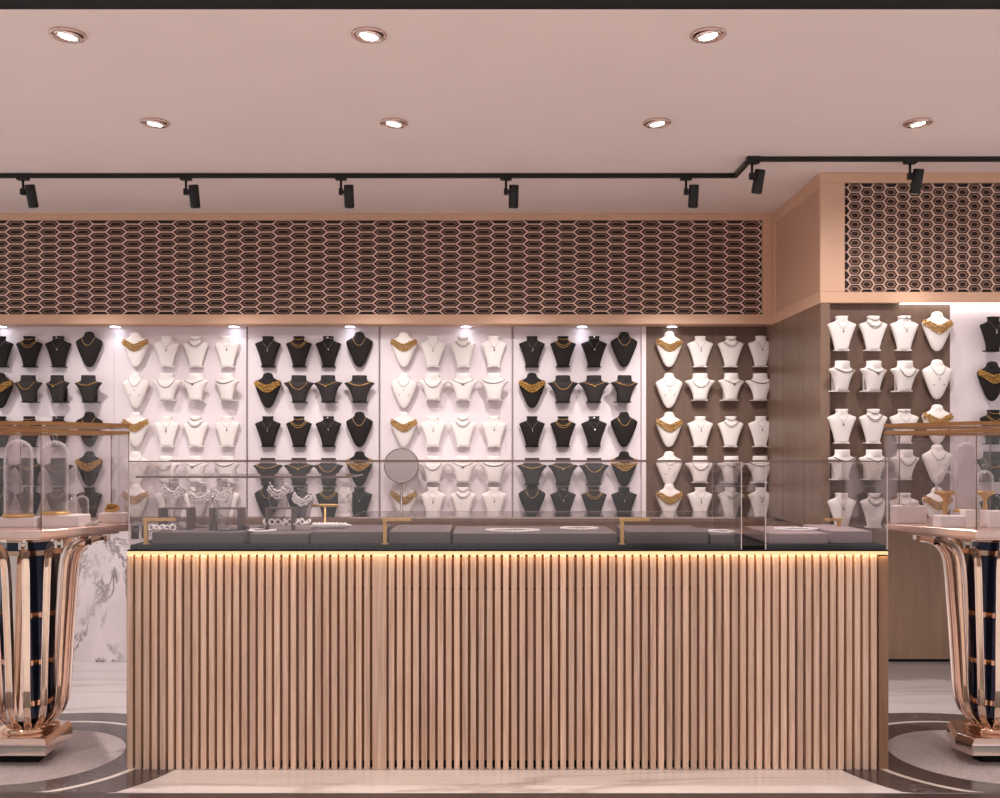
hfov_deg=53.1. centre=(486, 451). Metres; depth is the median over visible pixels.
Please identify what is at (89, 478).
bust
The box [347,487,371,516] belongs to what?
bust
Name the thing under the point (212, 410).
wall panel
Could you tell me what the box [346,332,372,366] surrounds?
bust
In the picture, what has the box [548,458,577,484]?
bust
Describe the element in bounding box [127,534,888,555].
countertop
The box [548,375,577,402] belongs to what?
bust
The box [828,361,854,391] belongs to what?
bust
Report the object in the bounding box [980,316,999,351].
bust
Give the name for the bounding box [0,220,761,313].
lattice screen
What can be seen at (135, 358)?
bust
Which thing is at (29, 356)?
bust
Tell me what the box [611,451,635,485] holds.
bust
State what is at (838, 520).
display stand
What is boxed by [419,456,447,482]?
bust
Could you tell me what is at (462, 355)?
bust
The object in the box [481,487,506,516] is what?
bust
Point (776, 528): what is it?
necklace
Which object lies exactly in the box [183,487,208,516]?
bust
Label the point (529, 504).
bust
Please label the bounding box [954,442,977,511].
glass cloche
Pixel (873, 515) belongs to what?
bust
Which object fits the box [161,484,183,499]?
necklace
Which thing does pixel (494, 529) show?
necklace
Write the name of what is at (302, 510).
bust
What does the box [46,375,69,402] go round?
bust
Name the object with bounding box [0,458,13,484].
bust
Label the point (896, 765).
trim
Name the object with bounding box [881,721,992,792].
trim
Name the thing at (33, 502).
bust
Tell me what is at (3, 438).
bust
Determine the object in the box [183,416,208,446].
bust
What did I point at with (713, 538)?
display tray
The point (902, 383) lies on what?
bust
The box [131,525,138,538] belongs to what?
box
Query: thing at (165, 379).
bust
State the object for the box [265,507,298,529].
metal riser
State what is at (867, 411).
necklace
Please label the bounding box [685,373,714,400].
bust
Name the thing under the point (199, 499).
necklace
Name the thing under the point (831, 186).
panel frame
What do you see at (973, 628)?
display table
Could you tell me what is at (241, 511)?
metal riser
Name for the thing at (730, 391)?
bust
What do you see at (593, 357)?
bust
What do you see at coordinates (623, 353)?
bust
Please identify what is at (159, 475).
shelf
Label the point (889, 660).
baseboard
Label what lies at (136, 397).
bust
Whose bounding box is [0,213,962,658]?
wall
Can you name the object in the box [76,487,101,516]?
bust
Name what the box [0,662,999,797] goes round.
floor
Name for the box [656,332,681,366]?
bust
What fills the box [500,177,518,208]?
track spotlight
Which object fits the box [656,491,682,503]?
necklace
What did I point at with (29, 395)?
bust
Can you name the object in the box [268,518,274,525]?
bracelet
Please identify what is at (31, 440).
bust
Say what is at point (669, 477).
bust
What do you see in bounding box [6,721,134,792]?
trim
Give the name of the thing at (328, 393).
bust
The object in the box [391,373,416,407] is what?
bust
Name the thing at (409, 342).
necklace
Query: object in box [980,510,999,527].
plinth
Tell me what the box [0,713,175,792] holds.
trim
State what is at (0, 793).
joint
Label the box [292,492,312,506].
necklace
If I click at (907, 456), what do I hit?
bust
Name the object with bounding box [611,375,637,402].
bust
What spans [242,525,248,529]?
box
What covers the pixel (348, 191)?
track spotlight
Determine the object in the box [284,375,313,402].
bust
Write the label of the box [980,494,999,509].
bust
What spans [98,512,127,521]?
plinth
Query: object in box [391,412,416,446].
bust
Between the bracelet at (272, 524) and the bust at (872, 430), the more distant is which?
the bust at (872, 430)
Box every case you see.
[0,421,129,529]
[128,460,887,548]
[884,421,999,529]
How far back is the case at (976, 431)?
4.50 m
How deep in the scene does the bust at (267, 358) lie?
6.66 m
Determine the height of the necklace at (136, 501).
0.088 m
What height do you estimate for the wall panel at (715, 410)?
1.276 m
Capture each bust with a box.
[0,336,13,367]
[0,373,13,407]
[0,416,12,446]
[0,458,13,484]
[0,485,13,516]
[14,375,42,402]
[14,458,40,484]
[16,336,41,367]
[16,416,41,446]
[16,487,40,515]
[43,458,73,484]
[45,336,70,367]
[45,487,70,510]
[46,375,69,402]
[46,416,68,446]
[75,375,101,402]
[76,332,102,366]
[76,412,102,446]
[76,451,102,485]
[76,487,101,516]
[122,373,148,407]
[122,451,148,484]
[123,332,148,366]
[123,484,148,516]
[124,412,148,446]
[152,373,181,400]
[152,456,179,482]
[154,336,179,367]
[154,416,179,446]
[154,487,178,516]
[182,373,208,400]
[182,456,208,482]
[183,336,208,367]
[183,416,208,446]
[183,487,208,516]
[214,336,239,367]
[214,373,239,400]
[214,416,239,446]
[214,456,239,482]
[214,487,239,516]
[253,458,282,484]
[255,336,280,367]
[255,373,280,407]
[255,416,280,446]
[255,485,280,516]
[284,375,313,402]
[284,458,313,484]
[286,336,311,367]
[286,416,311,446]
[286,487,311,516]
[314,375,341,402]
[314,458,343,484]
[316,336,340,367]
[316,416,340,446]
[316,487,340,516]
[344,375,374,402]
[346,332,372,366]
[346,412,372,446]
[347,451,372,485]
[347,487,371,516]
[391,332,416,366]
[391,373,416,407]
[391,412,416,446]
[391,484,416,516]
[418,373,447,400]
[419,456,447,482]
[420,336,445,367]
[420,416,445,446]
[420,487,445,516]
[448,373,477,400]
[448,456,477,482]
[450,336,475,367]
[450,416,475,446]
[450,487,475,516]
[479,373,508,400]
[479,456,508,482]
[481,336,506,367]
[481,416,506,446]
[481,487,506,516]
[517,458,546,484]
[519,336,544,367]
[519,373,544,407]
[519,416,544,446]
[519,485,544,516]
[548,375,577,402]
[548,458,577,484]
[550,336,575,367]
[550,416,575,446]
[550,487,575,516]
[579,375,608,402]
[579,458,608,484]
[581,336,606,367]
[581,416,606,446]
[581,487,606,516]
[611,332,636,366]
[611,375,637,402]
[611,412,636,446]
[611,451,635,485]
[611,487,636,516]
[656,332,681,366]
[656,373,681,407]
[656,412,681,446]
[656,451,681,484]
[656,484,681,516]
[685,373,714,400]
[685,456,714,482]
[687,336,712,367]
[687,416,712,446]
[687,487,711,516]
[717,456,744,482]
[718,336,743,367]
[718,373,743,400]
[718,416,743,446]
[718,487,743,516]
[745,373,769,400]
[745,456,769,482]
[748,336,768,366]
[748,416,768,446]
[748,487,768,516]
[827,316,855,350]
[827,409,855,443]
[827,493,855,526]
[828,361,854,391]
[828,450,855,479]
[859,316,886,350]
[859,361,886,391]
[859,409,886,443]
[859,450,887,479]
[860,493,886,527]
[889,409,918,443]
[889,493,918,504]
[890,316,917,350]
[890,361,918,391]
[890,450,918,479]
[922,311,951,350]
[922,359,951,398]
[922,404,951,443]
[922,444,951,483]
[922,487,951,517]
[975,452,999,481]
[977,361,999,400]
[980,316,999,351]
[980,410,999,444]
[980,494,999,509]
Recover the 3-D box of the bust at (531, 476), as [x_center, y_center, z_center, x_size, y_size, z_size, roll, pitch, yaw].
[0.300,0.130,6.671,0.204,0.180,0.096,0,0,0]
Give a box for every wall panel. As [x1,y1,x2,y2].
[0,327,113,516]
[114,327,245,516]
[248,327,378,516]
[380,327,511,516]
[513,327,640,516]
[646,327,767,516]
[830,304,949,527]
[950,304,999,517]
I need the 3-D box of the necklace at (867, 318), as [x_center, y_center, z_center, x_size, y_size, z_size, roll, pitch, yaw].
[2.173,-0.721,5.612,0.104,0.061,0.031,0,0,-6]
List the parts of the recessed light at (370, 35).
bulb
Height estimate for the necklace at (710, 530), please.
0.009 m
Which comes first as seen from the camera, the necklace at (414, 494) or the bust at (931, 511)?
the bust at (931, 511)
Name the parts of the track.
rail, rail, rail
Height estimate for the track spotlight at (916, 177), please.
0.170 m
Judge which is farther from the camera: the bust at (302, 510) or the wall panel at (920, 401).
the bust at (302, 510)
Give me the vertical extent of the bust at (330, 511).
0.205 m
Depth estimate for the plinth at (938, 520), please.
4.30 m
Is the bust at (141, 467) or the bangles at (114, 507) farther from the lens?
the bust at (141, 467)
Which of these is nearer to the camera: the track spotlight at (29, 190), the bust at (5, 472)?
the track spotlight at (29, 190)
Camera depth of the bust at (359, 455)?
6.66 m
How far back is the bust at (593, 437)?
6.66 m
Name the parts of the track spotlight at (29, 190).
stem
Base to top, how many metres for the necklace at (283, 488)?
0.082 m
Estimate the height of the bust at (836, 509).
0.194 m
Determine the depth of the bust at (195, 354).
6.66 m
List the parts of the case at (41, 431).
rail, rail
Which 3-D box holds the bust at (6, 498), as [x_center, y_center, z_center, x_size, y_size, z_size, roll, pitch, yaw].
[-3.252,0.329,6.684,0.180,0.236,0.069,0,0,0]
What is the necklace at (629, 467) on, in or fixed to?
on the bust at (623, 478)
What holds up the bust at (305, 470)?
attached to the wall panel at (283, 411)
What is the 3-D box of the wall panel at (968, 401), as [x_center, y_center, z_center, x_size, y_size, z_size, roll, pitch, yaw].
[3.160,-0.206,5.675,1.079,1.272,0.030,0,0,0]
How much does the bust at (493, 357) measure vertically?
0.205 m
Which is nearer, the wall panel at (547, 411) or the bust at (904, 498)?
the bust at (904, 498)
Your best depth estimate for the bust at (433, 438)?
6.66 m
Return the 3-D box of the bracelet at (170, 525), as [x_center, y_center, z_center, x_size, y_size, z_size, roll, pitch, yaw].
[-1.405,0.338,4.471,0.036,0.033,0.018,0,0,-40]
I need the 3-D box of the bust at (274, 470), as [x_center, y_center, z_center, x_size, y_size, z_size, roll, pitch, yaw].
[-1.458,0.130,6.671,0.204,0.180,0.096,0,0,6]
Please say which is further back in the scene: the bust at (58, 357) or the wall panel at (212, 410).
the wall panel at (212, 410)
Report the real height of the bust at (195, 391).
0.180 m
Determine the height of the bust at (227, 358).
0.205 m
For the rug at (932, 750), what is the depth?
4.51 m
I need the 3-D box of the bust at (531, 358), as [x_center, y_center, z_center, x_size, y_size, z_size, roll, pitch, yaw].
[0.301,-0.670,6.688,0.172,0.205,0.063,0,0,0]
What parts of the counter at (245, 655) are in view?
post, shelf bracket, arm, post, shelf bracket, arm, post, shelf bracket, arm, panel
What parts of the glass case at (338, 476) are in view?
pane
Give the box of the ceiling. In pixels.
[0,9,999,212]
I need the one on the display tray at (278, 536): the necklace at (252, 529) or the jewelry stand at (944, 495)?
the necklace at (252, 529)
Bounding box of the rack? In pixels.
[264,525,311,529]
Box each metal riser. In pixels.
[158,507,195,529]
[209,507,245,529]
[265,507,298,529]
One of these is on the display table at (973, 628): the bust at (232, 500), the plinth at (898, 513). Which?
the plinth at (898, 513)
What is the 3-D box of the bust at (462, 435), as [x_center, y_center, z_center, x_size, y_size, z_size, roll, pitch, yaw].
[-0.161,-0.136,6.688,0.172,0.205,0.063,0,0,0]
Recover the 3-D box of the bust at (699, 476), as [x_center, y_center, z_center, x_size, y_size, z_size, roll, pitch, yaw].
[1.419,0.116,6.671,0.204,0.180,0.096,0,0,0]
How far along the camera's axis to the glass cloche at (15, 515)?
4.33 m
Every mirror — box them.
[384,448,418,516]
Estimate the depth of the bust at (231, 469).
6.62 m
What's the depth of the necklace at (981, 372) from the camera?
5.59 m
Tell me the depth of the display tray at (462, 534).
4.42 m
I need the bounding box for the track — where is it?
[0,156,999,177]
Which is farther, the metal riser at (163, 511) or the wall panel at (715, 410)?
the wall panel at (715, 410)
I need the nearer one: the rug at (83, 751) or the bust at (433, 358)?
the rug at (83, 751)
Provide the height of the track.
0.034 m
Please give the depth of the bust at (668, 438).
6.66 m
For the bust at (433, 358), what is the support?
attached to the wall panel at (478, 410)
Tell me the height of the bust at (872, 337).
0.194 m
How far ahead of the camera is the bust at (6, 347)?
6.67 m
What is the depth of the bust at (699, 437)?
6.66 m
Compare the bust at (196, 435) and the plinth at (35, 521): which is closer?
the plinth at (35, 521)
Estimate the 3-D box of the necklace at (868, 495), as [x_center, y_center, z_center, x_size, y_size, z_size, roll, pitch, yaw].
[2.174,0.273,5.601,0.104,0.061,0.030,0,0,-9]
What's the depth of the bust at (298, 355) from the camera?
6.66 m
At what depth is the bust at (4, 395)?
6.66 m
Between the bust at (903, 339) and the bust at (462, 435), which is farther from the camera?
the bust at (462, 435)
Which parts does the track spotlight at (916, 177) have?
stem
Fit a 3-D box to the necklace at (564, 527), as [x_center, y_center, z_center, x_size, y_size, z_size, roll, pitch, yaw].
[0.430,0.355,4.660,0.183,0.009,0.159,0,0,0]
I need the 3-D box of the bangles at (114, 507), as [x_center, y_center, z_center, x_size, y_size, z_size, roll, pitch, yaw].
[-1.740,0.258,4.640,0.069,0.039,0.067,0,0,0]
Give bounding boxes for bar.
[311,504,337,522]
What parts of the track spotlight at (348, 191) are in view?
stem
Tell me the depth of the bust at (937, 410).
5.61 m
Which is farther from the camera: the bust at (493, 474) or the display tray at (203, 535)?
the bust at (493, 474)
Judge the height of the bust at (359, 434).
0.236 m
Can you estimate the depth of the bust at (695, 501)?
6.66 m
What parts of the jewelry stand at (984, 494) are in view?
goblet stem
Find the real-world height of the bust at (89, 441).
0.236 m
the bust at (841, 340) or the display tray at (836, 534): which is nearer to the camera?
the display tray at (836, 534)
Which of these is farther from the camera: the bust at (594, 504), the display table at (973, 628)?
the bust at (594, 504)
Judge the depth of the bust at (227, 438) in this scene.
6.66 m
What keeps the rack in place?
on the display tray at (278, 536)
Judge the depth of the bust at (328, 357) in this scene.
6.66 m
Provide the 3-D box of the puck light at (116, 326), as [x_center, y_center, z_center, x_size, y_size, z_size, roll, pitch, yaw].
[-2.479,-0.838,6.665,0.084,0.008,0.084,0,0,0]
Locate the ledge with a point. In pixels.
(132, 519)
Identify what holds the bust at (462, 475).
attached to the wall panel at (478, 410)
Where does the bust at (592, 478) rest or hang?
attached to the wall panel at (547, 411)
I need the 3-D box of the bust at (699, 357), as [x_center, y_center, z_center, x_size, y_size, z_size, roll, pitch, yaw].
[1.424,-0.670,6.688,0.172,0.205,0.063,0,0,0]
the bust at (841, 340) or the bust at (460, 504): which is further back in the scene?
the bust at (460, 504)
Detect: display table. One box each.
[0,518,127,761]
[884,518,999,761]
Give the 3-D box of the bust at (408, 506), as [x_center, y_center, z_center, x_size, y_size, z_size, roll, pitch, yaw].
[-0.555,0.329,6.684,0.180,0.236,0.069,0,0,0]
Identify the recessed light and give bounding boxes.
[48,27,86,43]
[140,118,169,128]
[351,27,386,43]
[380,118,407,128]
[643,118,670,128]
[690,27,725,43]
[903,118,932,128]
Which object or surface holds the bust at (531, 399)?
attached to the wall panel at (547, 411)
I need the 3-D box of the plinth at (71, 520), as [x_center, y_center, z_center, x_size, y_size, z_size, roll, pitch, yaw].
[-1.845,0.299,4.385,0.164,0.050,0.130,0,0,0]
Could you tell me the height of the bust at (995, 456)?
0.170 m
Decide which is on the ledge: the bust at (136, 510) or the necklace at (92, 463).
the bust at (136, 510)
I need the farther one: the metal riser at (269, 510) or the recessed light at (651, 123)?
the recessed light at (651, 123)
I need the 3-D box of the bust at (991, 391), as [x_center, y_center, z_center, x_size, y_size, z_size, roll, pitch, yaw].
[2.840,-0.398,5.626,0.170,0.223,0.065,0,0,0]
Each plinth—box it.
[0,516,40,526]
[42,514,90,526]
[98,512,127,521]
[890,505,926,522]
[933,515,964,526]
[960,509,975,526]
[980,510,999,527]
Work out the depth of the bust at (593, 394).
6.63 m
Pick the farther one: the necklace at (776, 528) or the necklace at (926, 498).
the necklace at (926, 498)
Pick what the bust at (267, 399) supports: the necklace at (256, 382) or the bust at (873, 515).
the necklace at (256, 382)
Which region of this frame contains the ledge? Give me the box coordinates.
[91,517,774,521]
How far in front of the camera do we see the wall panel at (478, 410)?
6.72 m
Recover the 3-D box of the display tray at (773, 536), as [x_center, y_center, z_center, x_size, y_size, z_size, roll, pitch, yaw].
[1.379,0.383,4.640,0.256,0.046,0.440,0,0,0]
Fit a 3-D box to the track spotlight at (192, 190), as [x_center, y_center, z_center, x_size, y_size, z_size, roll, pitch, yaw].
[-1.678,-1.462,5.652,0.104,0.170,0.093,0,0,0]
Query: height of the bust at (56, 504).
0.205 m
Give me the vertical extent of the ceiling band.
0.101 m
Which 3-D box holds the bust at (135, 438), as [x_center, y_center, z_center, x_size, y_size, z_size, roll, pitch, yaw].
[-2.346,-0.151,6.684,0.180,0.236,0.069,0,0,0]
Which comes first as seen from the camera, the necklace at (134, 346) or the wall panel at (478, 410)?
the necklace at (134, 346)
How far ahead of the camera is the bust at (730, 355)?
6.66 m
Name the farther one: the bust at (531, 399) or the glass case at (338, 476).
the bust at (531, 399)
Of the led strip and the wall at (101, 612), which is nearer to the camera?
the led strip
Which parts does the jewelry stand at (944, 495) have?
goblet stem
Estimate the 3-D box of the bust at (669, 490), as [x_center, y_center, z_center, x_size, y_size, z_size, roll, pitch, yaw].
[1.216,0.329,6.684,0.180,0.236,0.069,0,0,0]
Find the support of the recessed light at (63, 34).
in the ceiling
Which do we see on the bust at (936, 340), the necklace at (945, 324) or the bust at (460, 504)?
the necklace at (945, 324)
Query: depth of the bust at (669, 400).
6.66 m
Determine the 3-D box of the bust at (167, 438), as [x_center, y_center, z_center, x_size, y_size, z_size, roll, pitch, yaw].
[-2.139,-0.136,6.688,0.172,0.205,0.063,0,0,0]
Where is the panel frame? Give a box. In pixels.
[766,173,999,326]
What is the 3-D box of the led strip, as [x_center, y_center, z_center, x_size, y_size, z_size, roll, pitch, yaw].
[2.965,-0.836,5.638,1.270,0.004,0.018,0,0,0]
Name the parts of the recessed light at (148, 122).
bulb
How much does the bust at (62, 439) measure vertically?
0.205 m
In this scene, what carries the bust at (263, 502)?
on the ledge
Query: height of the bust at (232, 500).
0.205 m
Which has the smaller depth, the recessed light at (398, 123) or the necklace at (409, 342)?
the recessed light at (398, 123)
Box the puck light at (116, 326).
[108,325,121,327]
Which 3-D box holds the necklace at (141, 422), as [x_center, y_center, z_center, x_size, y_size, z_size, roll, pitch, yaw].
[-2.346,-0.177,6.658,0.186,0.088,0.047,0,0,0]
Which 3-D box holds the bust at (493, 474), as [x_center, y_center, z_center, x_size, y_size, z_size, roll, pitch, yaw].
[0.047,0.116,6.671,0.204,0.180,0.096,0,0,0]
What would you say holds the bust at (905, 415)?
attached to the wall panel at (920, 401)
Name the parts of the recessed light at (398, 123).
bulb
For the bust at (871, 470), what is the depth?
5.57 m
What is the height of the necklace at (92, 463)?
0.088 m
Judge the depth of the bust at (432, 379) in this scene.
6.63 m
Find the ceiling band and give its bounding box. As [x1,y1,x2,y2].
[0,0,999,8]
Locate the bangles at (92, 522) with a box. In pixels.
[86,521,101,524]
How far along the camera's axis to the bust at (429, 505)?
6.66 m
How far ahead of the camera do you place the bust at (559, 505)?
6.66 m
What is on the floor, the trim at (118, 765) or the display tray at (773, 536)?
the trim at (118, 765)
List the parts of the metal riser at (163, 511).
leg, plate, leg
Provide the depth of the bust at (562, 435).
6.66 m
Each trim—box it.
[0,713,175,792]
[0,722,127,792]
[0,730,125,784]
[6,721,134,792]
[246,327,247,516]
[379,327,379,516]
[512,327,512,516]
[641,326,645,516]
[841,713,999,792]
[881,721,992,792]
[888,722,999,792]
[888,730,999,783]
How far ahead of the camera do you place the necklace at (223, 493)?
4.47 m
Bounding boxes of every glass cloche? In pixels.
[2,433,34,517]
[40,440,69,514]
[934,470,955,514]
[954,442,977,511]
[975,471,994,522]
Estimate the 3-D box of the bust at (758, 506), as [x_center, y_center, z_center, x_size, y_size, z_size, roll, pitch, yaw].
[1.825,0.338,6.676,0.172,0.205,0.063,0,0,-7]
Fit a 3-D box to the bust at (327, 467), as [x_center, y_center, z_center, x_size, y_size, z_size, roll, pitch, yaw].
[-1.056,0.130,6.671,0.204,0.180,0.096,0,0,0]
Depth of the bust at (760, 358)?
6.65 m
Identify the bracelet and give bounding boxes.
[169,524,176,530]
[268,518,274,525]
[274,518,281,524]
[299,518,304,525]
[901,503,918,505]
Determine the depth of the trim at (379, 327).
6.71 m
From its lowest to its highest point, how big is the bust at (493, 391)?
0.180 m
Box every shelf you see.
[143,474,361,477]
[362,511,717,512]
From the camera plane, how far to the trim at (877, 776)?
4.25 m
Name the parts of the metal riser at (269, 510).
leg, plate, leg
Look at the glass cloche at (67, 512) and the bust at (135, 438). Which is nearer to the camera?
the glass cloche at (67, 512)
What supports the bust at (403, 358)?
attached to the wall panel at (478, 410)
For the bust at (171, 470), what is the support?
attached to the wall panel at (212, 410)
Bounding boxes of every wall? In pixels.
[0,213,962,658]
[60,522,197,661]
[766,190,829,524]
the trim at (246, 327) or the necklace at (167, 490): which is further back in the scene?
the trim at (246, 327)
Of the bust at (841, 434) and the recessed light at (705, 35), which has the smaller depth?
the recessed light at (705, 35)
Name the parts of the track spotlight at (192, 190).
stem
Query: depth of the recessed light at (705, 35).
3.74 m
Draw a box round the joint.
[0,793,999,793]
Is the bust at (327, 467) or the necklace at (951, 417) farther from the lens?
the bust at (327, 467)
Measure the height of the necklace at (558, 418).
0.066 m
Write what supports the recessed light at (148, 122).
in the ceiling
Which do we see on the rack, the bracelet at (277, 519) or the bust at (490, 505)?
the bracelet at (277, 519)
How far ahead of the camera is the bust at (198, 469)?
6.62 m
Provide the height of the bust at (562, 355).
0.205 m
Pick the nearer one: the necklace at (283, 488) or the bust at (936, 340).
the necklace at (283, 488)
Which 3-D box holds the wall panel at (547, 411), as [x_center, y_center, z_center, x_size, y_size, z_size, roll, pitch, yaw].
[0.606,-0.204,6.735,0.856,1.276,0.030,0,0,0]
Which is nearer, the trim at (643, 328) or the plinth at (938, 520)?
the plinth at (938, 520)
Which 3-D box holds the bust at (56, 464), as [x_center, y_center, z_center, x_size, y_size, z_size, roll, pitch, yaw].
[-2.855,0.130,6.671,0.204,0.180,0.096,0,0,0]
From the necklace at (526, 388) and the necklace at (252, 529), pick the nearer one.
the necklace at (252, 529)
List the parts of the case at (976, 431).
rail, rail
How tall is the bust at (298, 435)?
0.205 m
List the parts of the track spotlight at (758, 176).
stem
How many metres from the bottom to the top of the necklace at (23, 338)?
0.066 m
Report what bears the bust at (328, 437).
attached to the wall panel at (283, 411)
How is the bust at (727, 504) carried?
on the ledge
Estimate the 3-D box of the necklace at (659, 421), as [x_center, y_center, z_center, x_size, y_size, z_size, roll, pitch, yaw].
[1.216,-0.177,6.658,0.186,0.088,0.047,0,0,0]
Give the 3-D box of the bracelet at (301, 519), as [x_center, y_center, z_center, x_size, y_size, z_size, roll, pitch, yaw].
[-0.853,0.322,4.605,0.018,0.034,0.035,0,0,39]
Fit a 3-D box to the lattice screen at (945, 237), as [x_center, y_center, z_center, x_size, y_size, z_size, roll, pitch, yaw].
[2.805,-1.206,5.644,1.629,0.654,0.030,0,0,0]
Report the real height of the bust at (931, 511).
0.223 m
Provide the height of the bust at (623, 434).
0.236 m
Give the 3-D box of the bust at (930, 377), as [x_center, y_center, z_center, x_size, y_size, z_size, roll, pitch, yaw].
[2.531,-0.409,5.626,0.170,0.223,0.065,0,0,0]
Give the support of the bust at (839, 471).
attached to the wall panel at (920, 401)
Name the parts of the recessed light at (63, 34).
bulb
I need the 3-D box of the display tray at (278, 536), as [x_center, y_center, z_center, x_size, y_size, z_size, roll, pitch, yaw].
[-0.919,0.383,4.610,0.256,0.046,0.380,0,0,0]
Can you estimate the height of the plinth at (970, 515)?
0.075 m
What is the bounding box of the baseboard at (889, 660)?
[888,659,949,661]
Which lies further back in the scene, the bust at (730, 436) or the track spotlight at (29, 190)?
the bust at (730, 436)
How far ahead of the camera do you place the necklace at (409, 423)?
6.64 m
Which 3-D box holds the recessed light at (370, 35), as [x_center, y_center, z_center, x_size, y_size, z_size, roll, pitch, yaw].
[-0.443,-1.563,3.756,0.135,0.028,0.135,0,0,0]
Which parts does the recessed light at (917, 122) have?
bulb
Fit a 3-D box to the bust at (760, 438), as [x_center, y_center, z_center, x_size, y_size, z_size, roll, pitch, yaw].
[1.825,-0.136,6.676,0.172,0.205,0.063,0,0,-7]
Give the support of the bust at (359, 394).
attached to the wall panel at (283, 411)
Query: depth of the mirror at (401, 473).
6.57 m
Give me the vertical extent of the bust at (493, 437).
0.205 m
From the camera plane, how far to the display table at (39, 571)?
4.42 m
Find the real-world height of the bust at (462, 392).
0.180 m
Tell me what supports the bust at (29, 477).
attached to the wall panel at (103, 368)
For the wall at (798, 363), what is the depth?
6.01 m
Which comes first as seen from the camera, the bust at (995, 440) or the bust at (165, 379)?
the bust at (995, 440)
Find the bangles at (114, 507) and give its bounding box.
[104,503,119,511]
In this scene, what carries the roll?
on the display tray at (354, 534)
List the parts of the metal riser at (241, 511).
leg, plate, leg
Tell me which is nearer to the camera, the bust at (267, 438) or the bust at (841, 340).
the bust at (841, 340)
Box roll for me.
[311,522,351,528]
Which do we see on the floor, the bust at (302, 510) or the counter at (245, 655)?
the counter at (245, 655)
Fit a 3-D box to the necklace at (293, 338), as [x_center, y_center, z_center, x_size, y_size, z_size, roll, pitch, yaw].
[-1.257,-0.726,6.669,0.113,0.066,0.032,0,0,0]
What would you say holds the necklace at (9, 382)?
on the bust at (4, 395)
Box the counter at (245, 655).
[127,518,888,769]
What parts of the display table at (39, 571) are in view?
mirror panel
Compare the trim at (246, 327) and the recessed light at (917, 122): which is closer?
the recessed light at (917, 122)
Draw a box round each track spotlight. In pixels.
[16,177,38,207]
[180,177,200,208]
[335,177,353,208]
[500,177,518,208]
[680,177,698,208]
[745,160,765,194]
[903,160,923,193]
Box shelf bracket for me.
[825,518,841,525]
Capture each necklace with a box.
[0,380,12,391]
[20,338,36,347]
[74,458,101,471]
[121,339,148,350]
[121,419,148,431]
[121,491,148,503]
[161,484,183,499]
[188,491,211,504]
[210,483,231,501]
[247,528,276,531]
[253,380,280,392]
[267,482,288,498]
[290,338,306,347]
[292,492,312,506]
[346,458,371,471]
[390,339,416,351]
[390,419,417,431]
[390,491,417,503]
[485,528,539,531]
[518,380,545,392]
[555,418,570,427]
[560,526,598,529]
[611,458,636,471]
[656,339,682,350]
[656,419,682,431]
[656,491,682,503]
[708,529,734,533]
[774,527,817,530]
[865,318,882,328]
[865,411,882,421]
[866,495,883,505]
[923,319,953,333]
[923,412,953,421]
[923,495,953,509]
[978,370,999,383]
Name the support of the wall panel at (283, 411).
attached to the wall
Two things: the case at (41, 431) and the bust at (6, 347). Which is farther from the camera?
the bust at (6, 347)
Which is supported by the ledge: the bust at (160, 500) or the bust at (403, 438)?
the bust at (160, 500)
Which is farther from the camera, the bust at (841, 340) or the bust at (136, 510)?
the bust at (136, 510)
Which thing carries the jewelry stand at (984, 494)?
on the display table at (973, 628)
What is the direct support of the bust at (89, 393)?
attached to the wall panel at (103, 368)
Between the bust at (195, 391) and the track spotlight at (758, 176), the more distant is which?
the bust at (195, 391)
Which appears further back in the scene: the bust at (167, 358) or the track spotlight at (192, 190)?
the bust at (167, 358)
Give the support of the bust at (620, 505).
on the ledge
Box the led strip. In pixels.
[900,303,999,303]
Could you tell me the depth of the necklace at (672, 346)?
6.64 m
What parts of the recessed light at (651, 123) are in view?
bulb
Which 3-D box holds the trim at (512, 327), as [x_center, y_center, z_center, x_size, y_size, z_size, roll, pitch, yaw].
[0.171,-0.204,6.732,0.008,1.276,0.036,0,0,0]
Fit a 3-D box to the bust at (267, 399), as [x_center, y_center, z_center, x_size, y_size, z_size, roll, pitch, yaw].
[-1.464,-0.412,6.684,0.180,0.236,0.069,0,0,0]
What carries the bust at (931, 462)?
attached to the wall panel at (920, 401)
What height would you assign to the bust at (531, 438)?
0.205 m
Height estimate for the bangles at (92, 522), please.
0.017 m
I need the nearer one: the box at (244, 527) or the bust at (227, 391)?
the box at (244, 527)
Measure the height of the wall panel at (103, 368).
1.276 m
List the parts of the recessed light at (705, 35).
bulb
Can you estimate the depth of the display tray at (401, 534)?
4.42 m
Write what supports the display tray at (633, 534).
on the counter at (245, 655)
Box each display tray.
[152,525,263,543]
[250,528,317,543]
[311,525,390,543]
[389,525,452,543]
[453,526,616,543]
[616,525,707,543]
[699,528,733,543]
[745,526,827,543]
[803,524,871,542]
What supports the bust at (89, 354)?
attached to the wall panel at (103, 368)
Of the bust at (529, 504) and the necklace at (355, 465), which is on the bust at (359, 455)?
the necklace at (355, 465)
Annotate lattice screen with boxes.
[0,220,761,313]
[845,183,999,291]
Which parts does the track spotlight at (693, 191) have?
stem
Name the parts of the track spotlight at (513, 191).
stem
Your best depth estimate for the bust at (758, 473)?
6.63 m
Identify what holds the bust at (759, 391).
attached to the wall panel at (715, 410)
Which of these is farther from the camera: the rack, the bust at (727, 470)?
the bust at (727, 470)
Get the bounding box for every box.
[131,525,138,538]
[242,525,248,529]

